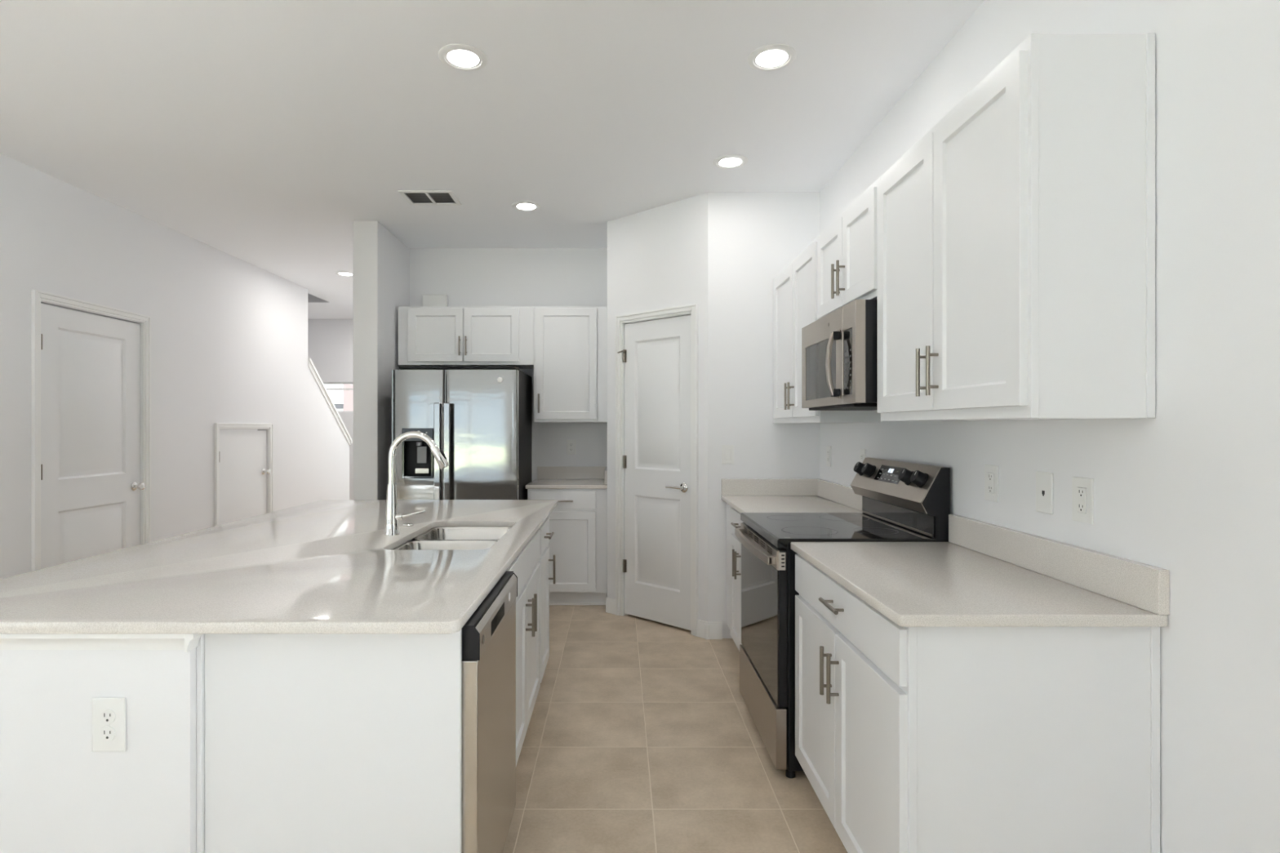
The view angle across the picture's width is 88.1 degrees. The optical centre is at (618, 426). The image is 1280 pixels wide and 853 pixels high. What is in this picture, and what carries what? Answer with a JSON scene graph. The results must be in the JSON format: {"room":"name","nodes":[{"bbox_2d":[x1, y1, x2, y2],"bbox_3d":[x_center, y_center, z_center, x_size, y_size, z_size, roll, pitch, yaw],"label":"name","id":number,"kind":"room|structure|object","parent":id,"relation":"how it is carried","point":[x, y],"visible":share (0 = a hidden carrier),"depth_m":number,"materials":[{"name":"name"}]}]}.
{"room":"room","nodes":[
{"label":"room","id":0,"kind":"room"},
{"bbox_2d":[0,647,196,852],"bbox_3d":[-1.216,0.901,2.550,0.489,0.877,2.100,0,0,0],"label":"wall","id":1,"kind":"structure","parent":0,"point":[58,794],"depth_m":1.50,"materials":[{"name":"white paint"}]},
{"bbox_2d":[0,633,204,652],"bbox_3d":[-1.206,0.483,1.504,0.509,0.042,0.048,0,0,0],"label":"trim","id":2,"kind":"structure","parent":1,"relation":"attached to","point":[186,642],"depth_m":1.49,"materials":[{"name":"white wood"}]},
{"bbox_2d":[92,697,126,751],"bbox_3d":[-1.152,0.674,1.495,0.076,0.122,0.009,0,0,0],"label":"duplex outlet","id":3,"kind":"object","parent":1,"relation":"attached to","point":[108,713],"visible":1,"depth_m":1.49,"materials":[{"name":"white plastic"}]},
{"bbox_2d":[99,726,115,742],"bbox_3d":[-1.152,0.694,1.492,0.034,0.034,0.002,0,0,0],"label":"receptacle","id":4,"kind":"object","parent":3,"relation":"attached to","point":[107,734],"depth_m":1.49,"materials":[{"name":"white plastic"}]},
{"bbox_2d":[99,708,115,724],"bbox_3d":[-1.152,0.654,1.492,0.034,0.034,0.002,0,0,0],"label":"receptacle","id":5,"kind":"object","parent":3,"relation":"attached to","point":[107,716],"depth_m":1.49,"materials":[{"name":"white plastic"}]},
{"bbox_2d":[0,499,557,633],"bbox_3d":[-1.061,0.449,2.704,1.408,0.027,2.463,0,0,0],"label":"countertop","id":6,"kind":"structure","parent":1,"relation":"on","point":[322,566],"depth_m":1.91,"materials":[{"name":"stone"}]},
{"bbox_2d":[402,523,413,526],"bbox_3d":[-0.922,0.430,2.900,0.046,0.010,0.046,0,0,0],"label":"cover","id":7,"kind":"object","parent":6,"relation":"on","point":[405,524],"visible":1,"depth_m":2.88,"materials":[{"name":"silver metal"}]},
{"bbox_2d":[384,431,448,535],"bbox_3d":[-0.812,0.227,2.664,0.259,0.416,0.058,0,0,0],"label":"faucet","id":8,"kind":"object","parent":6,"relation":"on","point":[393,517],"visible":1,"depth_m":2.65,"materials":[{"name":"silver metal"}]},
{"bbox_2d":[392,526,511,550],"bbox_3d":[-0.653,0.565,2.693,0.397,0.204,0.730,0,0,0],"label":"sink","id":9,"kind":"object","parent":6,"relation":"in","point":[442,538],"visible":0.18,"depth_m":2.89,"materials":[{"name":"silver metal"}]},
{"bbox_2d":[196,628,462,852],"bbox_3d":[-0.668,0.901,1.533,0.604,0.877,0.026,0,0,0],"label":"island end panel","id":10,"kind":"object","parent":1,"relation":"attached to","point":[307,743],"visible":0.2,"depth_m":1.53,"materials":[{"name":"white paint"}]},
{"bbox_2d":[0,153,349,578],"bbox_3d":[-4.000,-1.160,6.040,1.300,5.000,6.180,0,0,0],"label":"wall","id":11,"kind":"structure","parent":0,"point":[229,333],"depth_m":4.97,"materials":[{"name":"white paint"}]},
{"bbox_2d":[31,288,151,571],"bbox_3d":[-3.340,0.279,4.244,0.021,2.123,0.938,0,0,0],"label":"door frame","id":12,"kind":"structure","parent":11,"relation":"in","point":[37,295],"depth_m":3.82,"materials":[{"name":"white wood"}]},
{"bbox_2d":[40,303,145,568],"bbox_3d":[-3.345,0.306,4.242,0.103,2.048,0.820,0,0,0],"label":"door","id":13,"kind":"structure","parent":12,"relation":"attached to","point":[91,486],"depth_m":4.19,"materials":[{"name":"white wood"}]},
{"bbox_2d":[214,422,273,525],"bbox_3d":[-3.340,0.655,5.933,0.021,1.369,0.898,0,0,0],"label":"door frame","id":14,"kind":"structure","parent":11,"relation":"in","point":[218,426],"depth_m":5.77,"materials":[{"name":"white wood"}]},
{"bbox_2d":[219,430,271,524],"bbox_3d":[-3.345,0.683,5.931,0.103,1.294,0.780,0,0,0],"label":"door","id":15,"kind":"structure","parent":14,"relation":"attached to","point":[243,471],"depth_m":5.92,"materials":[{"name":"white wood"}]},
{"bbox_2d":[307,357,352,445],"bbox_3d":[-3.400,-0.253,7.710,0.144,0.986,1.130,0,0,0],"label":"trim","id":16,"kind":"structure","parent":11,"relation":"attached to","point":[311,366],"depth_m":7.63,"materials":[{"name":"white wood"}]},
{"bbox_2d":[307,319,353,499],"bbox_3d":[-3.232,-0.071,9.200,2.635,2.822,0.140,0,0,0],"label":"wall","id":17,"kind":"structure","parent":0,"point":[330,341],"depth_m":9.13,"materials":[{"name":"white paint"}]},
{"bbox_2d":[323,382,353,412],"bbox_3d":[-3.935,-0.405,9.230,0.630,0.420,0.060,0,0,0],"label":"window","id":18,"kind":"structure","parent":17,"relation":"in","point":[324,383],"depth_m":9.20,"materials":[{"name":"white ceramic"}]},
{"bbox_2d":[353,221,409,499],"bbox_3d":[-1.825,-0.071,6.949,0.180,2.822,4.361,0,0,0],"label":"wall","id":19,"kind":"structure","parent":0,"point":[381,261],"depth_m":4.77,"materials":[{"name":"white paint"}]},
{"bbox_2d":[0,0,984,319],"bbox_3d":[-2.340,-1.607,2.075,7.520,0.250,14.450,0,0,0],"label":"ceiling","id":20,"kind":"structure","parent":0,"point":[256,132],"depth_m":3.03,"materials":[{"name":"white paint"}]},
{"bbox_2d":[334,271,353,276],"bbox_3d":[-2.646,-1.478,6.417,0.194,0.007,0.194,0,0,0],"label":"recessed light","id":21,"kind":"object","parent":20,"relation":"in","point":[340,273],"visible":0.91,"depth_m":6.40,"materials":[{"name":"white"}]},
{"bbox_2d":[397,190,461,205],"bbox_3d":[-1.215,-1.478,4.280,0.340,0.009,0.260,0,0,0],"label":"ceiling vent","id":22,"kind":"object","parent":20,"relation":"in","point":[417,197],"visible":1,"depth_m":4.28,"materials":[{"name":"white metal"}]},
{"bbox_2d":[438,44,487,71],"bbox_3d":[-0.624,-1.478,2.659,0.194,0.007,0.194,0,0,0],"label":"recessed light","id":23,"kind":"object","parent":20,"relation":"in","point":[463,57],"visible":1,"depth_m":2.65,"materials":[{"name":"white metal"}]},
{"bbox_2d":[511,201,541,211],"bbox_3d":[-0.619,-1.478,4.449,0.194,0.007,0.194,0,0,0],"label":"recessed light","id":24,"kind":"object","parent":20,"relation":"in","point":[521,206],"visible":1,"depth_m":4.43,"materials":[{"name":"white"}]},
{"bbox_2d":[712,154,747,168],"bbox_3d":[0.627,-1.478,3.703,0.194,0.007,0.194,0,0,0],"label":"recessed light","id":25,"kind":"object","parent":20,"relation":"in","point":[733,161],"visible":1,"depth_m":3.69,"materials":[{"name":"white"}]},
{"bbox_2d":[746,44,796,71],"bbox_3d":[0.617,-1.478,2.659,0.194,0.007,0.194,0,0,0],"label":"recessed light","id":26,"kind":"object","parent":20,"relation":"in","point":[771,57],"visible":1,"depth_m":2.65,"materials":[{"name":"white"}]},
{"bbox_2d":[409,248,607,481],"bbox_3d":[-0.231,-0.071,5.560,3.008,2.822,0.120,0,0,0],"label":"wall","id":27,"kind":"structure","parent":0,"point":[468,277],"depth_m":5.50,"materials":[{"name":"white paint"}]},
{"bbox_2d":[422,294,448,306],"bbox_3d":[-1.515,-1.029,5.475,0.200,0.118,0.050,0,0,0],"label":"box","id":28,"kind":"object","parent":27,"relation":"attached to","point":[428,300],"visible":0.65,"depth_m":5.45,"materials":[{"name":"white plastic"}]},
{"bbox_2d":[398,306,533,368],"bbox_3d":[-1.184,-0.704,5.286,1.050,0.452,0.422,0,0,0],"label":"upper cabinet","id":29,"kind":"object","parent":27,"relation":"attached to","point":[428,335],"visible":1,"depth_m":5.12,"materials":[{"name":"white paint"}]},
{"bbox_2d":[533,306,607,422],"bbox_3d":[-0.371,-0.482,5.286,0.572,0.896,0.422,0,0,0],"label":"upper cabinet","id":30,"kind":"object","parent":27,"relation":"attached to","point":[571,343],"visible":0.88,"depth_m":5.12,"materials":[{"name":"white paint"}]},
{"bbox_2d":[566,440,576,454],"bbox_3d":[-0.392,0.171,5.495,0.078,0.122,0.009,0,0,0],"label":"wall outlet","id":31,"kind":"object","parent":27,"relation":"attached to","point":[571,444],"visible":1,"depth_m":5.49,"materials":[{"name":"white plastic"}]},
{"bbox_2d":[568,443,573,451],"bbox_3d":[-0.392,0.171,5.496,0.032,0.066,0.008,0,0,0],"label":"receptacle","id":32,"kind":"object","parent":31,"relation":"attached to","point":[571,445],"depth_m":5.49,"materials":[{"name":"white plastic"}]},
{"bbox_2d":[537,466,605,479],"bbox_3d":[-0.389,0.383,5.487,0.566,0.104,0.023,0,0,0],"label":"backsplash","id":33,"kind":"structure","parent":27,"relation":"attached to","point":[543,472],"depth_m":5.48,"materials":[{"name":"stone"}]},
{"bbox_2d":[604,466,607,484],"bbox_3d":[-0.094,0.383,5.227,0.022,0.104,0.544,0,0,0],"label":"backsplash","id":34,"kind":"structure","parent":27,"relation":"attached to","point":[606,468],"depth_m":4.95,"materials":[{"name":"stone"}]},
{"bbox_2d":[607,192,707,621],"bbox_3d":[0.277,-0.071,4.522,0.886,2.822,0.100,0,0,43],"label":"wall","id":35,"kind":"structure","parent":0,"point":[657,257],"depth_m":4.46,"materials":[{"name":"white paint"}]},
{"bbox_2d":[605,597,615,614],"bbox_3d":[-0.050,1.287,4.748,0.099,0.106,0.016,0,0,43],"label":"baseboard","id":36,"kind":"structure","parent":35,"relation":"attached to","point":[610,602],"depth_m":4.75,"materials":[{"name":"white wood"}]},
{"bbox_2d":[615,303,697,636],"bbox_3d":[0.245,0.278,4.469,0.711,2.125,0.022,0,0,43],"label":"door frame","id":37,"kind":"structure","parent":35,"relation":"in","point":[692,309],"depth_m":4.36,"materials":[{"name":"white wood"}]},
{"bbox_2d":[617,315,690,630],"bbox_3d":[0.243,0.299,4.488,0.624,2.046,0.089,0,0,43],"label":"door","id":38,"kind":"structure","parent":37,"relation":"attached to","point":[656,353],"depth_m":4.49,"materials":[{"name":"white wood"}]},
{"bbox_2d":[697,619,722,639],"bbox_3d":[0.575,1.287,4.185,0.163,0.106,0.051,0,0,20],"label":"baseboard","id":39,"kind":"structure","parent":35,"relation":"attached to","point":[705,629],"depth_m":4.17,"materials":[{"name":"white wood"}]},
{"bbox_2d":[502,604,847,852],"bbox_3d":[-2.340,1.370,2.075,7.520,0.060,14.450,0,0,0],"label":"floor","id":40,"kind":"structure","parent":0,"point":[642,736],"depth_m":2.69,"materials":[{"name":"tile"}]},
{"bbox_2d":[391,365,531,499],"bbox_3d":[-1.141,0.455,4.971,0.877,1.761,0.857,0,0,0],"label":"refrigerator","id":41,"kind":"object","parent":40,"relation":"on","point":[479,416],"visible":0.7,"depth_m":4.60,"materials":[{"name":"silver metal"}]},
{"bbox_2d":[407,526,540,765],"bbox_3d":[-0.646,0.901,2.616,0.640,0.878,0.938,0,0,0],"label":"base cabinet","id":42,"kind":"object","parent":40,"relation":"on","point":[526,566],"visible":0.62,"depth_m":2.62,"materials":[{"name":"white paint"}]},
{"bbox_2d":[462,571,517,852],"bbox_3d":[-0.628,0.904,1.846,0.604,0.872,0.586,0,0,0],"label":"dishwasher","id":43,"kind":"object","parent":40,"relation":"on","point":[489,635],"visible":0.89,"depth_m":1.70,"materials":[{"name":"grey metal"}]},
{"bbox_2d":[537,516,555,683],"bbox_3d":[-0.646,0.901,3.344,0.640,0.878,0.513,0,0,0],"label":"base cabinet","id":44,"kind":"object","parent":40,"relation":"on","point":[544,559],"visible":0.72,"depth_m":3.30,"materials":[{"name":"white paint"}]},
{"bbox_2d":[527,488,607,604],"bbox_3d":[-0.380,0.901,5.183,0.592,0.878,0.627,0,0,0],"label":"base cabinet","id":45,"kind":"object","parent":40,"relation":"on","point":[578,522],"visible":0.59,"depth_m":4.92,"materials":[{"name":"white paint"}]},
{"bbox_2d":[525,466,607,488],"bbox_3d":[-0.387,0.397,5.201,0.607,0.131,0.596,0,0,0],"label":"countertop","id":46,"kind":"structure","parent":45,"relation":"on","point":[548,477],"depth_m":5.48,"materials":[{"name":"stone"}]},
{"bbox_2d":[726,503,743,651],"bbox_3d":[0.948,0.901,3.729,0.644,0.878,0.899,0,0,0],"label":"base cabinet","id":47,"kind":"object","parent":40,"relation":"on","point":[733,520],"visible":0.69,"depth_m":3.81,"materials":[{"name":"white paint"}]},
{"bbox_2d":[720,479,862,513],"bbox_3d":[0.960,0.397,3.729,0.624,0.131,0.906,0,0,0],"label":"countertop","id":48,"kind":"structure","parent":47,"relation":"on","point":[744,495],"depth_m":3.96,"materials":[{"name":"stone"}]},
{"bbox_2d":[734,457,950,777],"bbox_3d":[0.906,0.746,2.888,0.703,1.188,0.762,0,0,0],"label":"electric range","id":49,"kind":"object","parent":40,"relation":"on","point":[902,501],"visible":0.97,"depth_m":2.69,"materials":[{"name":"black metal"}]},
{"bbox_2d":[740,512,936,547],"bbox_3d":[0.904,0.443,2.888,0.602,0.036,0.760,0,0,0],"label":"cooktop","id":50,"kind":"object","parent":49,"relation":"in","point":[776,530],"depth_m":2.76,"materials":[{"name":"grey glass"}]},
{"bbox_2d":[795,554,1159,852],"bbox_3d":[0.948,0.901,2.022,0.644,0.878,0.944,0,0,0],"label":"base cabinet","id":51,"kind":"object","parent":40,"relation":"on","point":[908,740],"visible":0.86,"depth_m":1.55,"materials":[{"name":"white paint"}]},
{"bbox_2d":[791,514,1169,626],"bbox_3d":[0.960,0.397,2.011,0.624,0.131,0.975,0,0,0],"label":"countertop","id":52,"kind":"structure","parent":51,"relation":"on","point":[986,575],"depth_m":1.78,"materials":[{"name":"stone"}]},
{"bbox_2d":[707,191,819,638],"bbox_3d":[0.920,-0.071,4.233,0.706,2.822,0.100,0,0,0],"label":"wall","id":53,"kind":"structure","parent":0,"point":[753,237],"depth_m":4.18,"materials":[{"name":"white paint"}]},
{"bbox_2d":[721,444,733,463],"bbox_3d":[0.690,0.177,4.178,0.076,0.120,0.009,0,0,0],"label":"light switch","id":54,"kind":"object","parent":53,"relation":"attached to","point":[727,451],"visible":1,"depth_m":4.18,"materials":[{"name":"white plastic"}]},
{"bbox_2d":[721,479,817,495],"bbox_3d":[0.961,0.383,4.170,0.622,0.104,0.023,0,0,0],"label":"backsplash","id":55,"kind":"structure","parent":53,"relation":"attached to","point":[729,486],"depth_m":4.16,"materials":[{"name":"stone"}]},
{"bbox_2d":[819,0,1279,852],"bbox_3d":[1.333,-0.071,0.300,0.120,2.822,10.800,0,0,0],"label":"wall","id":56,"kind":"structure","parent":0,"point":[1191,491],"depth_m":1.47,"materials":[{"name":"white paint"}]},
{"bbox_2d":[773,234,880,423],"bbox_3d":[1.095,-0.475,3.690,0.349,0.910,0.978,0,0,0],"label":"upper cabinet","id":57,"kind":"object","parent":56,"relation":"attached to","point":[795,287],"visible":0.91,"depth_m":3.59,"materials":[{"name":"white paint"}]},
{"bbox_2d":[826,445,831,466],"bbox_3d":[1.268,0.178,3.990,0.009,0.122,0.078,0,0,0],"label":"wall outlet","id":58,"kind":"object","parent":56,"relation":"attached to","point":[828,447],"visible":1,"depth_m":3.98,"materials":[{"name":"white plastic"}]},
{"bbox_2d":[826,450,829,462],"bbox_3d":[1.269,0.178,3.990,0.008,0.066,0.032,0,0,0],"label":"receptacle","id":59,"kind":"object","parent":58,"relation":"attached to","point":[828,451],"depth_m":3.99,"materials":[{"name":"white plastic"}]},
{"bbox_2d":[817,479,862,511],"bbox_3d":[1.261,0.383,3.718,0.022,0.104,0.880,0,0,0],"label":"backsplash","id":60,"kind":"structure","parent":56,"relation":"attached to","point":[838,493],"depth_m":3.74,"materials":[{"name":"stone"}]},
{"bbox_2d":[817,177,880,319],"bbox_3d":[1.095,-0.711,2.832,0.349,0.438,0.737,0,0,0],"label":"upper cabinet","id":61,"kind":"object","parent":56,"relation":"attached to","point":[847,249],"visible":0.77,"depth_m":2.76,"materials":[{"name":"white paint"}]},
{"bbox_2d":[801,299,877,410],"bbox_3d":[1.050,-0.275,2.828,0.438,0.398,0.724,0,0,0],"label":"microwave","id":62,"kind":"object","parent":61,"relation":"attached to","point":[839,349],"visible":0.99,"depth_m":2.62,"materials":[{"name":"silver metal"}]},
{"bbox_2d":[859,448,866,462],"bbox_3d":[1.268,0.178,3.440,0.009,0.122,0.078,0,0,0],"label":"wall outlet","id":63,"kind":"object","parent":56,"relation":"attached to","point":[863,451],"visible":0.59,"depth_m":3.43,"materials":[{"name":"white plastic"}]},
{"bbox_2d":[860,453,863,462],"bbox_3d":[1.269,0.178,3.440,0.008,0.066,0.032,0,0,0],"label":"receptacle","id":64,"kind":"object","parent":63,"relation":"attached to","point":[861,455],"depth_m":3.44,"materials":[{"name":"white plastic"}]},
{"bbox_2d":[984,464,999,502],"bbox_3d":[1.268,0.192,2.250,0.009,0.122,0.078,0,0,0],"label":"wall outlet","id":65,"kind":"object","parent":56,"relation":"attached to","point":[991,481],"visible":1,"depth_m":2.24,"materials":[{"name":"white plastic"}]},
{"bbox_2d":[987,472,994,493],"bbox_3d":[1.269,0.192,2.250,0.008,0.066,0.032,0,0,0],"label":"receptacle","id":66,"kind":"object","parent":65,"relation":"attached to","point":[990,476],"depth_m":2.25,"materials":[{"name":"white plastic"}]},
{"bbox_2d":[877,33,1155,421],"bbox_3d":[1.095,-0.475,2.013,0.349,0.910,0.898,0,0,0],"label":"upper cabinet","id":67,"kind":"object","parent":56,"relation":"attached to","point":[1016,235],"visible":1,"depth_m":1.57,"materials":[{"name":"white paint"}]},
{"bbox_2d":[1035,471,1053,514],"bbox_3d":[1.269,0.197,1.972,0.007,0.122,0.076,0,0,0],"label":"wall jack","id":68,"kind":"object","parent":56,"relation":"attached to","point":[1044,481],"visible":1,"depth_m":1.97,"materials":[{"name":"white plastic"}]},
{"bbox_2d":[948,514,1169,614],"bbox_3d":[1.259,0.383,2.012,0.026,0.104,0.972,0,0,0],"label":"backsplash","id":69,"kind":"structure","parent":56,"relation":"attached to","point":[1146,587],"depth_m":1.82,"materials":[{"name":"stone"}]},
{"bbox_2d":[1071,476,1093,524],"bbox_3d":[1.268,0.201,1.809,0.009,0.122,0.078,0,0,0],"label":"wall outlet","id":70,"kind":"object","parent":56,"relation":"attached to","point":[1082,499],"visible":1,"depth_m":1.80,"materials":[{"name":"white plastic"}]},
{"bbox_2d":[1076,487,1086,512],"bbox_3d":[1.269,0.201,1.809,0.008,0.066,0.032,0,0,0],"label":"receptacle","id":71,"kind":"object","parent":70,"relation":"attached to","point":[1081,492],"depth_m":1.81,"materials":[{"name":"white plastic"}]},
{"label":"outside","id":72,"kind":"structure","parent":0,"visible":0},
{"bbox_3d":[-7.000,1.515,24.800,30.000,0.150,30.400,0,0,0],"label":"lawn","id":73,"kind":"structure","parent":72,"visible":0},
{"bbox_2d":[333,404,343,410],"bbox_3d":[-10.400,0.430,17.100,7.200,2.020,0.300,0,0,0],"label":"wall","id":74,"kind":"structure","parent":73,"relation":"on","point":[339,406],"depth_m":16.95,"materials":[{"name":"white paint"}]},
{"bbox_2d":[343,384,353,410],"bbox_3d":[-3.800,-0.910,19.000,6.200,4.700,7.000,0,0,0],"label":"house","id":75,"kind":"structure","parent":73,"relation":"on","point":[348,394],"depth_m":16.00,"materials":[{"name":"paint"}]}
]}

